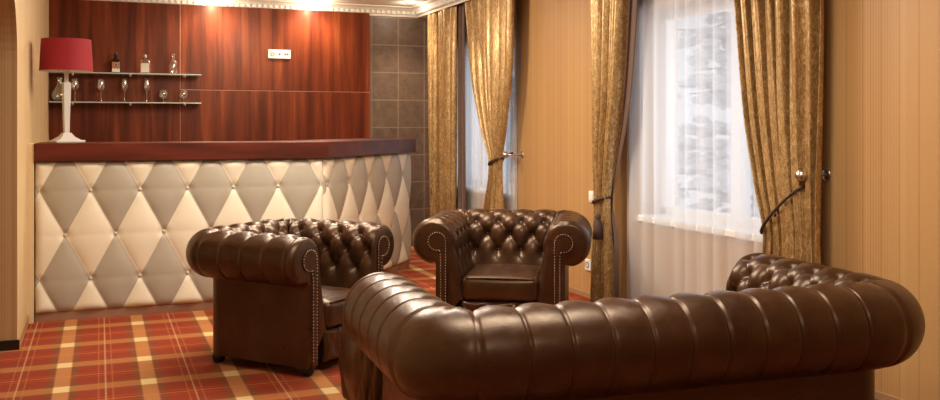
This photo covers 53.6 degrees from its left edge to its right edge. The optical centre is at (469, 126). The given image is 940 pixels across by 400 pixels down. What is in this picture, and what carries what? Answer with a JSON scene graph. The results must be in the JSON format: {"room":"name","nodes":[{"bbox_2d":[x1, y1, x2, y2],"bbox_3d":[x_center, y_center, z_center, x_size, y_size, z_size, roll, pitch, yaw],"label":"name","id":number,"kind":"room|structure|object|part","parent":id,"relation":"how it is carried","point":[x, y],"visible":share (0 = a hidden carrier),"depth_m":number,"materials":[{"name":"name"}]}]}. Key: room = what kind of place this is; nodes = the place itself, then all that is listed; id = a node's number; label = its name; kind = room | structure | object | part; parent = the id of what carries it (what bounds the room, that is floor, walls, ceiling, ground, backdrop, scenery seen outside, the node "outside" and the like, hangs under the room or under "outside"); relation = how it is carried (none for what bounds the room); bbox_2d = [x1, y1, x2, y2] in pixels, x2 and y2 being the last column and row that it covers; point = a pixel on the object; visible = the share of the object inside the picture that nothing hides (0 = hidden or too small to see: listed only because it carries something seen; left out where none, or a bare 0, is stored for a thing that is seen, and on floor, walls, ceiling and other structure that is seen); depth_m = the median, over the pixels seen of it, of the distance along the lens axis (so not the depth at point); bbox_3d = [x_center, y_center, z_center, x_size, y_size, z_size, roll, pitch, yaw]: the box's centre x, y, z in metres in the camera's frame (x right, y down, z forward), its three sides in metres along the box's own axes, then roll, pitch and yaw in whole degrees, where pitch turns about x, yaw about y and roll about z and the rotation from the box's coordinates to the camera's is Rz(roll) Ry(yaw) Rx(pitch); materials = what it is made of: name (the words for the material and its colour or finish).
{"room":"bar","nodes":[
{"label":"bar","id":0,"kind":"room"},
{"bbox_2d":[0,0,48,340],"bbox_3d":[-1.971,0.000,3.381,0.300,2.500,10.940,0,0,-22],"label":"wall","id":1,"kind":"structure","parent":0,"point":[24,89],"depth_m":5.23,"materials":[{"name":"beige paint"}]},
{"bbox_2d":[0,339,19,350],"bbox_3d":[-2.677,1.222,5.169,0.312,0.055,0.015,0,0,-22],"label":"baseboard","id":2,"kind":"object","parent":1,"relation":"attached to","point":[7,345],"visible":1,"depth_m":5.20,"materials":[{"name":"black wood"}]},
{"bbox_2d":[17,315,28,346],"bbox_3d":[-2.682,1.222,5.589,0.012,0.055,0.770,0,0,-22],"label":"baseboard","id":3,"kind":"structure","parent":1,"relation":"attached to","point":[26,322],"depth_m":5.57,"materials":[{"name":"brown wood"}]},
{"bbox_2d":[27,142,38,323],"bbox_3d":[-2.898,0.678,6.170,0.041,1.144,0.550,0,0,-22],"label":"trim","id":4,"kind":"structure","parent":1,"relation":"attached to","point":[30,146],"depth_m":5.92,"materials":[{"name":"beige wood"}]},
{"bbox_2d":[286,0,428,6],"bbox_3d":[-0.508,-1.300,3.963,5.250,0.100,11.140,0,0,-22],"label":"ceiling","id":5,"kind":"structure","parent":0,"point":[367,2],"depth_m":9.26,"materials":[{"name":"beige paint"}]},
{"bbox_3d":[0.708,-1.215,6.924,0.200,0.070,6.340,0,0,-22],"label":"trim","id":6,"kind":"structure","parent":5,"relation":"attached to","visible":0},
{"bbox_2d":[427,2,465,216],"bbox_3d":[-0.246,0.031,9.172,0.116,2.418,0.914,0,0,-22],"label":"curtain","id":7,"kind":"object","parent":6,"relation":"hanging from","point":[442,24],"visible":0.84,"depth_m":9.02,"materials":[{"name":"gold fabric"}]},
{"bbox_2d":[457,0,516,210],"bbox_3d":[0.128,0.030,8.562,0.034,2.416,1.404,0,0,-22],"label":"sheer curtain","id":8,"kind":"object","parent":6,"relation":"hanging from","point":[476,158],"visible":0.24,"depth_m":8.68,"materials":[{"name":"white fabric"}]},
{"bbox_2d":[464,0,514,209],"bbox_3d":[0.168,0.031,8.168,0.133,2.418,1.069,0,0,-22],"label":"curtain","id":9,"kind":"object","parent":6,"relation":"hanging from","point":[490,23],"visible":0.78,"depth_m":7.96,"materials":[{"name":"gold fabric"}]},
{"bbox_2d":[590,0,637,302],"bbox_3d":[0.932,0.031,6.163,0.177,2.418,0.606,0,0,-22],"label":"curtain","id":10,"kind":"object","parent":6,"relation":"hanging from","point":[613,22],"visible":0.94,"depth_m":6.21,"materials":[{"name":"gold fabric"}]},
{"bbox_2d":[627,0,762,299],"bbox_3d":[1.364,0.030,5.455,0.034,2.416,1.680,0,0,-22],"label":"sheer curtain","id":11,"kind":"object","parent":6,"relation":"hanging from","point":[688,160],"visible":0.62,"depth_m":5.58,"materials":[{"name":"white fabric"}]},
{"bbox_2d":[734,0,823,263],"bbox_3d":[1.547,0.031,4.743,0.124,2.418,0.667,0,0,-20],"label":"curtain","id":12,"kind":"object","parent":6,"relation":"hanging from","point":[780,43],"visible":0.7,"depth_m":4.63,"materials":[{"name":"gold fabric"}]},
{"bbox_2d":[371,16,429,245],"bbox_3d":[-2.141,0.000,9.281,4.350,2.500,0.150,0,0,-22],"label":"wall","id":13,"kind":"structure","parent":0,"point":[399,48],"depth_m":9.78,"materials":[{"name":"brown tile"}]},
{"bbox_2d":[49,0,179,141],"bbox_3d":[-3.319,0.020,8.720,1.146,2.460,0.022,0,0,-22],"label":"wall panel","id":14,"kind":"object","parent":13,"relation":"attached to","point":[132,30],"depth_m":8.73,"materials":[{"name":"brown wood"}]},
{"bbox_2d":[49,72,200,77],"bbox_3d":[-3.189,-0.481,8.649,1.315,0.034,0.201,0,0,-22],"label":"glass shelf","id":15,"kind":"object","parent":13,"relation":"attached to","point":[97,73],"visible":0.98,"depth_m":8.64,"materials":[{"name":"grey"}]},
{"bbox_2d":[110,52,120,72],"bbox_3d":[-3.283,-0.595,8.619,0.090,0.193,0.070,0,0,-25],"label":"bottle","id":16,"kind":"object","parent":15,"relation":"on","point":[115,64],"visible":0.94,"depth_m":8.60,"materials":[{"name":"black glass"}]},
{"bbox_3d":[-3.190,-0.493,8.651,1.315,0.010,0.198,0,0,-22],"label":"shelf pane","id":17,"kind":"part","parent":15,"relation":"part of","materials":[{"name":"clear glass"}]},
{"bbox_2d":[141,54,148,71],"bbox_3d":[-3.045,-0.590,8.715,0.096,0.184,0.067,0,0,-19],"label":"bottle","id":18,"kind":"object","parent":15,"relation":"on","point":[144,66],"visible":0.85,"depth_m":8.69,"materials":[{"name":"clear glass"}]},
{"bbox_2d":[49,101,200,105],"bbox_3d":[-3.189,-0.213,8.649,1.315,0.034,0.201,0,0,-22],"label":"glass shelf","id":19,"kind":"object","parent":13,"relation":"attached to","point":[129,103],"visible":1,"depth_m":8.64,"materials":[{"name":"grey"}]},
{"bbox_2d":[51,77,63,100],"bbox_3d":[-3.725,-0.344,8.446,0.144,0.223,0.144,0,0,-22],"label":"glass vase","id":20,"kind":"object","parent":19,"relation":"on","point":[56,77],"visible":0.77,"depth_m":8.42,"materials":[{"name":"clear glass"}]},
{"bbox_3d":[-3.190,-0.225,8.651,1.315,0.010,0.198,0,0,-22],"label":"shelf pane","id":21,"kind":"part","parent":19,"relation":"part of","materials":[{"name":"clear glass"}]},
{"bbox_2d":[95,0,426,17],"bbox_3d":[-2.089,-1.202,9.151,3.750,0.095,0.130,0,0,-22],"label":"trim","id":22,"kind":"structure","parent":13,"relation":"attached to","point":[373,10],"depth_m":9.31,"materials":[{"name":"beige paint"}]},
{"bbox_2d":[180,5,368,140],"bbox_3d":[-1.916,0.020,9.280,1.878,2.460,0.020,0,0,-22],"label":"trim","id":23,"kind":"structure","parent":13,"relation":"attached to","point":[180,5],"depth_m":8.93,"materials":[{"name":"brown metal"}]},
{"bbox_2d":[181,5,368,91],"bbox_3d":[-1.912,-0.786,9.280,1.871,0.848,0.022,0,0,-22],"label":"wall panel","id":24,"kind":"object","parent":13,"relation":"attached to","point":[229,47],"depth_m":9.24,"materials":[{"name":"brown wood"}]},
{"bbox_2d":[181,90,368,140],"bbox_3d":[-1.912,0.447,9.280,1.871,1.606,0.022,0,0,-22],"label":"wall panel","id":25,"kind":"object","parent":13,"relation":"attached to","point":[221,115],"depth_m":9.24,"materials":[{"name":"brown wood"}]},
{"bbox_2d":[268,49,290,58],"bbox_3d":[-1.899,-0.724,9.264,0.218,0.088,0.017,0,0,-22],"label":"wall socket","id":26,"kind":"object","parent":13,"relation":"attached to","point":[275,54],"visible":1,"depth_m":9.26,"materials":[{"name":"white plastic"}]},
{"bbox_2d":[369,15,370,138],"bbox_3d":[-1.038,0.020,9.635,0.016,2.460,0.010,0,0,-22],"label":"trim","id":27,"kind":"structure","parent":13,"relation":"attached to","point":[369,15],"depth_m":9.63,"materials":[{"name":"brown wood"}]},
{"bbox_2d":[412,0,468,17],"bbox_3d":[0.578,-1.200,6.845,0.100,0.100,6.290,0,0,-22],"label":"trim","id":28,"kind":"structure","parent":13,"relation":"attached to","point":[431,6],"depth_m":9.22,"materials":[{"name":"beige paint"}]},
{"bbox_2d":[0,245,876,399],"bbox_3d":[-0.508,1.300,3.963,5.250,0.100,11.140,0,0,-22],"label":"floor","id":29,"kind":"structure","parent":0,"point":[160,356],"depth_m":4.87,"materials":[{"name":"carpet"}]},
{"bbox_2d":[34,138,415,321],"bbox_3d":[-1.520,0.677,7.039,1.321,1.145,3.352,0,0,43],"label":"bar counter","id":30,"kind":"object","parent":29,"relation":"on","point":[115,222],"depth_m":6.25,"materials":[{"name":"leather"}]},
{"bbox_2d":[39,37,92,142],"bbox_3d":[-2.748,-0.245,6.333,0.340,0.700,0.340,0,0,-42],"label":"table lamp","id":31,"kind":"object","parent":30,"relation":"on","point":[67,56],"visible":1,"depth_m":6.23,"materials":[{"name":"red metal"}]},
{"bbox_3d":[-2.748,-0.487,6.333,0.340,0.215,0.340,0,0,-42],"label":"lamp shade","id":32,"kind":"part","parent":31,"relation":"part of","materials":[{"name":"red fabric"}]},
{"bbox_3d":[-1.921,0.710,6.313,1.868,0.970,0.088,0,0,-22],"label":"panel","id":33,"kind":"part","parent":30,"relation":"part of","materials":[{"name":"leather"}]},
{"bbox_2d":[34,138,415,161],"bbox_3d":[-1.520,0.164,7.039,1.321,0.118,3.352,0,0,43],"label":"countertop","id":34,"kind":"structure","parent":30,"relation":"on","point":[324,148],"depth_m":6.34,"materials":[{"name":"brown wood"}]},
{"bbox_3d":[-0.805,0.710,7.495,0.088,0.970,1.755,0,0,17],"label":"panel","id":35,"kind":"part","parent":30,"relation":"part of","materials":[{"name":"leather"}]},
{"bbox_2d":[186,218,393,376],"bbox_3d":[-0.996,0.893,5.090,0.853,0.714,0.948,0,0,28],"label":"armchair","id":36,"kind":"object","parent":29,"relation":"on","point":[281,287],"visible":0.94,"depth_m":4.75,"materials":[{"name":"brown leather"}]},
{"bbox_3d":[-1.236,0.868,5.219,0.307,0.664,0.805,0,0,28],"label":"backrest","id":37,"kind":"part","parent":36,"relation":"part of","materials":[{"name":"brown leather"}]},
{"bbox_3d":[-1.126,0.868,4.796,0.758,0.664,0.307,0,0,28],"label":"arm","id":38,"kind":"part","parent":36,"relation":"part of","materials":[{"name":"brown leather"}]},
{"bbox_3d":[-0.683,1.119,4.922,0.128,0.163,0.388,0,0,28],"label":"rail","id":39,"kind":"part","parent":36,"relation":"part of","materials":[{"name":"brown leather"}]},
{"bbox_2d":[321,285,349,328],"bbox_3d":[-0.871,0.951,5.023,0.571,0.169,0.380,0,0,28],"label":"seat cushion","id":40,"kind":"object","parent":36,"relation":"on","point":[333,296],"depth_m":4.80,"materials":[{"name":"brown leather"}]},
{"bbox_3d":[-0.823,0.868,5.361,0.758,0.664,0.307,0,0,28],"label":"arm","id":41,"kind":"part","parent":36,"relation":"part of","materials":[{"name":"brown leather"}]},
{"bbox_2d":[338,306,455,399],"bbox_3d":[-0.235,1.030,4.104,0.635,0.440,0.635,0,0,-22],"label":"sofa","id":42,"kind":"object","parent":29,"relation":"on","point":[361,379],"visible":0.16,"depth_m":3.89,"materials":[{"name":"brown leather"}]},
{"bbox_2d":[412,208,591,311],"bbox_3d":[0.234,0.897,5.904,1.072,0.706,0.855,0,0,8],"label":"armchair","id":43,"kind":"object","parent":29,"relation":"on","point":[482,257],"visible":0.9,"depth_m":5.56,"materials":[{"name":"brown leather"}]},
{"bbox_3d":[-0.136,0.872,5.932,0.331,0.656,0.756,0,0,8],"label":"arm","id":44,"kind":"part","parent":43,"relation":"part of","materials":[{"name":"brown leather"}]},
{"bbox_3d":[0.183,1.119,5.552,0.464,0.163,0.128,0,0,8],"label":"rail","id":45,"kind":"part","parent":43,"relation":"part of","materials":[{"name":"brown leather"}]},
{"bbox_2d":[462,264,540,301],"bbox_3d":[0.212,0.951,5.752,0.456,0.169,0.549,0,0,8],"label":"seat cushion","id":46,"kind":"object","parent":43,"relation":"on","point":[480,282],"depth_m":5.51,"materials":[{"name":"brown leather"}]},
{"bbox_3d":[0.272,0.872,6.163,0.922,0.656,0.331,0,0,8],"label":"backrest","id":47,"kind":"part","parent":43,"relation":"part of","materials":[{"name":"brown leather"}]},
{"bbox_3d":[0.597,0.872,5.825,0.331,0.656,0.756,0,0,8],"label":"arm","id":48,"kind":"part","parent":43,"relation":"part of","materials":[{"name":"brown leather"}]},
{"bbox_2d":[343,253,924,399],"bbox_3d":[0.611,0.902,3.434,2.012,0.696,1.020,0,0,-19],"label":"sofa","id":49,"kind":"object","parent":29,"relation":"on","point":[781,328],"visible":1,"depth_m":2.98,"materials":[{"name":"brown leather"}]},
{"bbox_3d":[-0.179,0.877,3.195,0.361,0.646,0.917,0,0,-19],"label":"arm","id":50,"kind":"part","parent":49,"relation":"part of","materials":[{"name":"brown leather"}]},
{"bbox_3d":[0.717,0.877,3.122,1.853,0.646,0.361,0,0,-19],"label":"backrest","id":51,"kind":"part","parent":49,"relation":"part of","materials":[{"name":"brown leather"}]},
{"bbox_3d":[1.384,0.877,3.725,0.361,0.646,0.917,0,0,-19],"label":"arm","id":52,"kind":"part","parent":49,"relation":"part of","materials":[{"name":"brown leather"}]},
{"bbox_2d":[516,0,939,399],"bbox_3d":[1.792,0.000,4.879,0.300,2.500,10.940,0,0,-22],"label":"wall","id":53,"kind":"structure","parent":0,"point":[880,217],"depth_m":4.39,"materials":[{"name":"beige paint"}]},
{"bbox_2d":[502,151,523,157],"bbox_3d":[0.357,0.235,7.827,0.185,0.060,0.060,0,0,-22],"label":"curtain holdback","id":54,"kind":"object","parent":53,"relation":"attached to","point":[504,154],"visible":1,"depth_m":7.82,"materials":[{"name":"silver metal"}]},
{"bbox_3d":[0.294,0.235,7.803,0.051,0.060,0.060,0,0,-22],"label":"knob","id":55,"kind":"part","parent":54,"relation":"part of","materials":[{"name":"silver metal"}]},
{"bbox_2d":[585,259,590,270],"bbox_3d":[0.862,1.005,6.785,0.018,0.082,0.082,0,0,-22],"label":"wall socket","id":56,"kind":"object","parent":53,"relation":"attached to","point":[587,261],"visible":0.89,"depth_m":6.77,"materials":[{"name":"white plastic"}]},
{"bbox_2d":[589,191,592,201],"bbox_3d":[0.880,0.505,6.734,0.021,0.082,0.082,0,0,-22],"label":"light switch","id":57,"kind":"object","parent":53,"relation":"attached to","point":[590,192],"visible":0.66,"depth_m":6.73,"materials":[{"name":"white plastic"}]},
{"bbox_2d":[638,215,753,240],"bbox_3d":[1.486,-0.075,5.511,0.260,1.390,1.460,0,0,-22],"label":"window sill","id":58,"kind":"structure","parent":53,"relation":"in","point":[728,233],"depth_m":5.51,"materials":[{"name":"white"}]},
{"bbox_2d":[569,286,903,399],"bbox_3d":[1.647,1.230,4.822,0.012,0.040,10.940,0,0,-22],"label":"baseboard","id":59,"kind":"structure","parent":53,"relation":"attached to","point":[879,395],"depth_m":4.26,"materials":[{"name":"brown wood"}]},
{"bbox_2d":[795,169,831,181],"bbox_3d":[1.668,0.235,4.534,0.185,0.060,0.060,0,0,-22],"label":"curtain holdback","id":60,"kind":"object","parent":53,"relation":"attached to","point":[801,175],"visible":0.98,"depth_m":4.51,"materials":[{"name":"silver metal"}]},
{"bbox_3d":[1.606,0.235,4.509,0.051,0.060,0.060,0,0,-22],"label":"knob","id":61,"kind":"part","parent":60,"relation":"part of","materials":[{"name":"silver metal"}]},
{"bbox_3d":[1.750,0.235,4.566,0.010,0.060,0.060,0,0,-22],"label":"wall plate","id":62,"kind":"part","parent":60,"relation":"part of","materials":[{"name":"silver metal"}]}
]}

